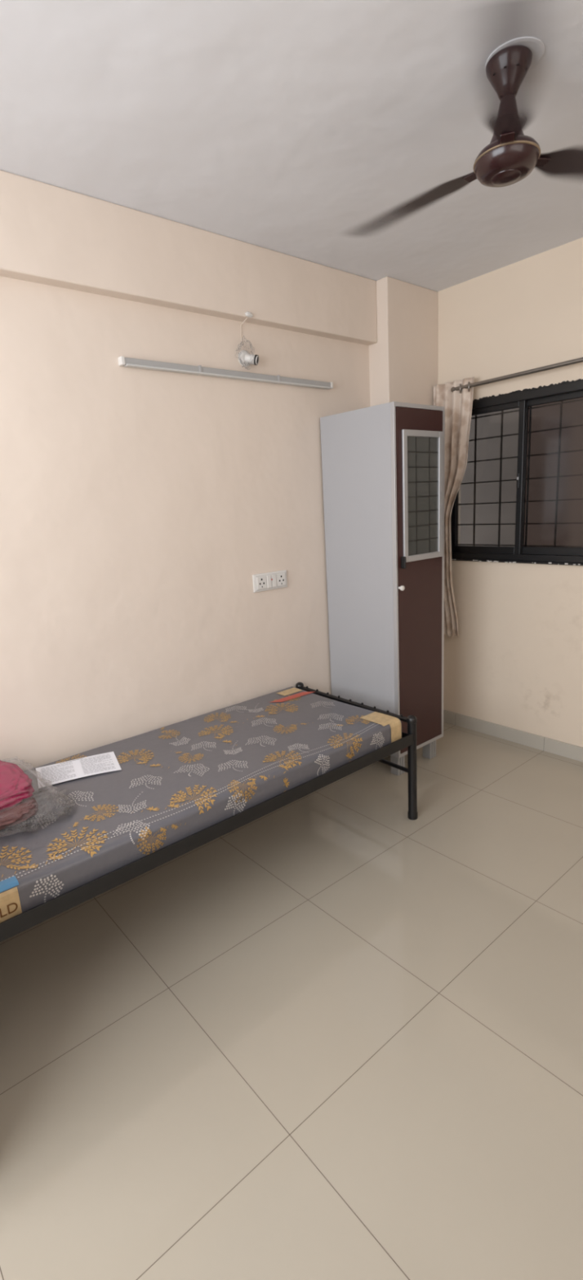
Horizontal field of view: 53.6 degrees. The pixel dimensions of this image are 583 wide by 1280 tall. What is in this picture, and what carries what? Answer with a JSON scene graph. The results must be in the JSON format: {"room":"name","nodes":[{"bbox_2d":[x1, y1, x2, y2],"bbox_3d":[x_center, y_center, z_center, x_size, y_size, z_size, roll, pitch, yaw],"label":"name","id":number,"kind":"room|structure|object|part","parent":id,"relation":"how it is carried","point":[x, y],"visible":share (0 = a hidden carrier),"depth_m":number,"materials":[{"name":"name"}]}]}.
{"room":"bedroom","nodes":[
{"label":"bedroom","id":0,"kind":"room"},
{"bbox_2d":[0,275,369,771],"bbox_3d":[-0.889,-0.351,2.433,4.700,2.634,0.150,-14,17,-38],"label":"wall","id":1,"kind":"structure","parent":0,"point":[140,508],"depth_m":2.53,"materials":[{"name":"paint"}]},
{"bbox_2d":[117,355,333,389],"bbox_3d":[-0.242,-1.243,2.705,1.194,0.035,0.036,-14,17,-38],"label":"tube light","id":2,"kind":"object","parent":1,"relation":"attached to","point":[122,361],"visible":1,"depth_m":2.61,"materials":[{"name":"grey plastic"}]},
{"bbox_2d":[238,311,258,366],"bbox_3d":[-0.206,-1.384,2.678,0.116,0.240,0.079,-14,17,-38],"label":"holder","id":3,"kind":"object","parent":1,"relation":"attached to","point":[245,358],"visible":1,"depth_m":2.70,"materials":[{"name":"white plastic"}]},
{"bbox_2d":[244,353,258,364],"bbox_3d":[-0.186,-1.321,2.712,0.067,0.052,0.042,0,14,15],"label":"socket","id":4,"kind":"object","parent":3,"relation":"attached to","point":[249,358],"depth_m":2.70,"materials":[{"name":"white plastic"}]},
{"bbox_2d":[252,569,287,592],"bbox_3d":[-0.107,-0.307,3.002,0.224,0.092,0.021,-14,17,-38],"label":"board","id":5,"kind":"object","parent":1,"relation":"attached to","point":[274,580],"visible":1,"depth_m":2.99,"materials":[{"name":"white plastic"}]},
{"bbox_2d":[0,169,377,345],"bbox_3d":[-1.058,-1.424,1.951,3.950,0.309,0.075,-14,17,-38],"label":"beam","id":6,"kind":"structure","parent":0,"point":[52,235],"depth_m":2.35,"materials":[{"name":"paint"}]},
{"bbox_2d":[0,721,582,1279],"bbox_3d":[0.314,1.219,1.441,4.700,0.100,3.700,-14,17,-38],"label":"floor","id":7,"kind":"structure","parent":0,"point":[337,1033],"depth_m":1.61,"materials":[{"name":"tile"}]},
{"bbox_2d":[0,682,417,942],"bbox_3d":[-0.419,0.723,2.379,1.966,0.517,0.823,-14,17,-38],"label":"bed","id":8,"kind":"object","parent":7,"relation":"on","point":[28,919],"visible":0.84,"depth_m":2.00,"materials":[{"name":"black metal"}]},
{"bbox_2d":[0,686,401,923],"bbox_3d":[-0.428,0.523,2.329,1.840,0.107,0.765,-14,17,-38],"label":"mattress","id":9,"kind":"object","parent":8,"relation":"on","point":[176,781],"visible":0.99,"depth_m":2.12,"materials":[{"name":"fabric"}]},
{"bbox_2d":[0,760,38,830],"bbox_3d":[-1.037,0.535,1.981,0.500,0.095,0.584,-14,17,-38],"label":"plastic bag","id":10,"kind":"object","parent":9,"relation":"on","point":[17,804],"visible":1,"depth_m":1.95,"materials":[{"name":"plastic"}]},
{"bbox_2d":[35,751,121,788],"bbox_3d":[-0.841,0.506,2.269,0.307,0.009,0.207,-9,14,-23],"label":"paper sheet","id":11,"kind":"object","parent":9,"relation":"on","point":[50,775],"visible":1,"depth_m":2.26,"materials":[{"name":"white paper"}]},
{"bbox_3d":[0.059,0.487,3.267,0.046,0.517,0.046,-14,17,-38],"label":"post","id":12,"kind":"part","parent":8,"relation":"part of","materials":[{"name":"black metal"}]},
{"bbox_3d":[0.298,0.318,2.923,0.023,0.023,0.777,-14,17,-38],"label":"rail","id":13,"kind":"part","parent":8,"relation":"part of","materials":[{"name":"black metal"}]},
{"bbox_3d":[0.312,0.564,2.981,0.020,0.020,0.777,-14,17,-38],"label":"rail","id":14,"kind":"part","parent":8,"relation":"part of","materials":[{"name":"black metal"}]},
{"bbox_3d":[0.562,0.595,2.684,0.046,0.517,0.046,-14,17,-38],"label":"post","id":15,"kind":"part","parent":8,"relation":"part of","materials":[{"name":"black metal"}]},
{"bbox_2d":[320,401,444,775],"bbox_3d":[0.529,-0.248,3.204,0.401,1.922,0.532,-14,17,-38],"label":"wardrobe","id":16,"kind":"object","parent":7,"relation":"on","point":[383,465],"visible":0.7,"depth_m":3.00,"materials":[{"name":"grey laminate"}]},
{"bbox_3d":[0.549,-0.260,2.883,0.026,0.026,0.028,-14,17,-38],"label":"knob","id":17,"kind":"part","parent":16,"relation":"part of","materials":[{"name":"white plastic"}]},
{"bbox_3d":[0.557,-0.385,2.867,0.010,0.060,0.028,-14,17,-38],"label":"door handle","id":18,"kind":"part","parent":16,"relation":"part of","materials":[{"name":"black metal"}]},
{"bbox_3d":[0.671,-0.277,3.021,0.401,1.797,0.022,-14,17,-38],"label":"edge trim","id":19,"kind":"part","parent":16,"relation":"part of","materials":[{"name":"wood"}]},
{"bbox_3d":[0.671,-0.276,3.016,0.364,1.753,0.018,-14,17,-38],"label":"door panel","id":20,"kind":"part","parent":16,"relation":"part of","materials":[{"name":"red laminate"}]},
{"bbox_3d":[0.664,-0.724,2.907,0.315,0.632,0.012,-14,17,-38],"label":"glass frame","id":21,"kind":"part","parent":16,"relation":"part of","materials":[{"name":"silver metal"}]},
{"bbox_3d":[0.659,-0.725,2.913,0.263,0.580,0.008,-14,17,-38],"label":"glass pane","id":22,"kind":"part","parent":16,"relation":"part of","materials":[{"name":"grey"}]},
{"bbox_2d":[0,0,582,291],"bbox_3d":[0.161,-1.438,0.817,4.700,0.100,3.700,-14,17,-38],"label":"ceiling","id":23,"kind":"structure","parent":0,"point":[291,127],"depth_m":1.76,"materials":[{"name":"paint"}]},
{"bbox_2d":[356,1,582,233],"bbox_3d":[0.541,-1.464,1.683,1.124,0.289,1.005,-14,17,-38],"label":"ceiling fan","id":24,"kind":"object","parent":23,"relation":"hanging from","point":[511,155],"depth_m":1.56,"materials":[{"name":"brown metal"}]},
{"bbox_2d":[368,275,437,406],"bbox_3d":[0.703,-0.707,3.555,0.450,2.634,0.149,-14,17,-38],"label":"column corner","id":25,"kind":"structure","parent":0,"point":[403,358],"depth_m":3.23,"materials":[{"name":"paint"}]},
{"bbox_2d":[437,237,582,746],"bbox_3d":[1.978,-0.539,2.529,0.150,2.634,3.365,-14,17,-38],"label":"wall","id":26,"kind":"structure","parent":0,"point":[514,660],"depth_m":3.24,"materials":[{"name":"paint"}]},
{"bbox_2d":[433,376,474,636],"bbox_3d":[0.965,-0.749,3.470,0.038,1.503,0.283,-14,17,-38],"label":"curtain","id":27,"kind":"object","parent":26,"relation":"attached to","point":[458,404],"visible":0.59,"depth_m":3.38,"materials":[{"name":"beige fabric"}]},
{"bbox_2d":[443,709,582,762],"bbox_3d":[1.867,0.768,2.582,0.450,0.082,3.226,-14,17,-38],"label":"baseboard","id":28,"kind":"structure","parent":26,"relation":"attached to","point":[541,743],"depth_m":3.49,"materials":[{"name":"tile"}]},
{"bbox_2d":[450,379,582,563],"bbox_3d":[1.312,-0.891,3.172,0.081,0.900,1.030,-14,17,-38],"label":"window","id":29,"kind":"structure","parent":26,"relation":"in","point":[577,385],"depth_m":3.18,"materials":[{"name":"black metal"}]},
{"bbox_3d":[1.132,-0.920,3.359,0.022,0.830,0.460,-14,17,-38],"label":"sash","id":30,"kind":"part","parent":29,"relation":"part of","materials":[{"name":"black metal"}]},
{"bbox_2d":[515,472,519,488],"bbox_3d":[1.256,-0.882,3.192,0.014,0.080,0.014,-14,17,-38],"label":"latch","id":31,"kind":"object","parent":29,"relation":"attached to","point":[517,474],"visible":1,"depth_m":3.19,"materials":[{"name":"black metal"}]},
{"bbox_2d":[473,378,582,400],"bbox_3d":[1.258,-1.317,3.047,0.001,0.031,1.038,-14,17,-38],"label":"sealant edge","id":32,"kind":"object","parent":29,"relation":"attached to","point":[566,381],"visible":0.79,"depth_m":3.06,"materials":[{"name":"black"}]},
{"bbox_3d":[1.457,-0.860,3.024,0.022,0.830,0.550,-14,17,-38],"label":"sash","id":33,"kind":"part","parent":29,"relation":"part of","materials":[{"name":"black metal"}]},
{"bbox_2d":[450,356,582,392],"bbox_3d":[1.345,-1.359,2.858,0.092,0.043,1.306,-14,17,-38],"label":"curtain rod","id":34,"kind":"object","parent":26,"relation":"attached to","point":[580,359],"depth_m":2.98,"materials":[{"name":"silver metal"}]},
{"bbox_2d":[451,558,582,565],"bbox_3d":[1.363,-0.452,3.285,0.160,0.012,1.070,-14,17,-38],"label":"sill","id":35,"kind":"structure","parent":26,"relation":"attached to","point":[456,559],"depth_m":3.24,"materials":[{"name":"black stone"}]},
{"bbox_2d":[452,559,580,564],"bbox_3d":[1.279,-0.441,3.260,0.003,0.011,0.872,-14,17,-38],"label":"paint specks","id":36,"kind":"object","parent":35,"relation":"on","point":[452,559],"visible":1,"depth_m":3.32,"materials":[{"name":"white paint"}]},
{"bbox_2d":[457,398,582,546],"bbox_3d":[1.372,-0.906,3.221,0.017,0.900,1.030,-14,17,-38],"label":"grill","id":37,"kind":"object","parent":26,"relation":"attached to","point":[560,428],"visible":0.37,"depth_m":3.29,"materials":[{"name":"black metal"}]},
{"label":"outside","id":38,"kind":"structure","parent":0,"visible":0},
{"bbox_2d":[460,397,582,547],"bbox_3d":[2.131,-1.087,3.583,0.100,3.200,4.700,-14,17,-38],"label":"wall","id":39,"kind":"structure","parent":38,"point":[545,417],"depth_m":4.06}
]}

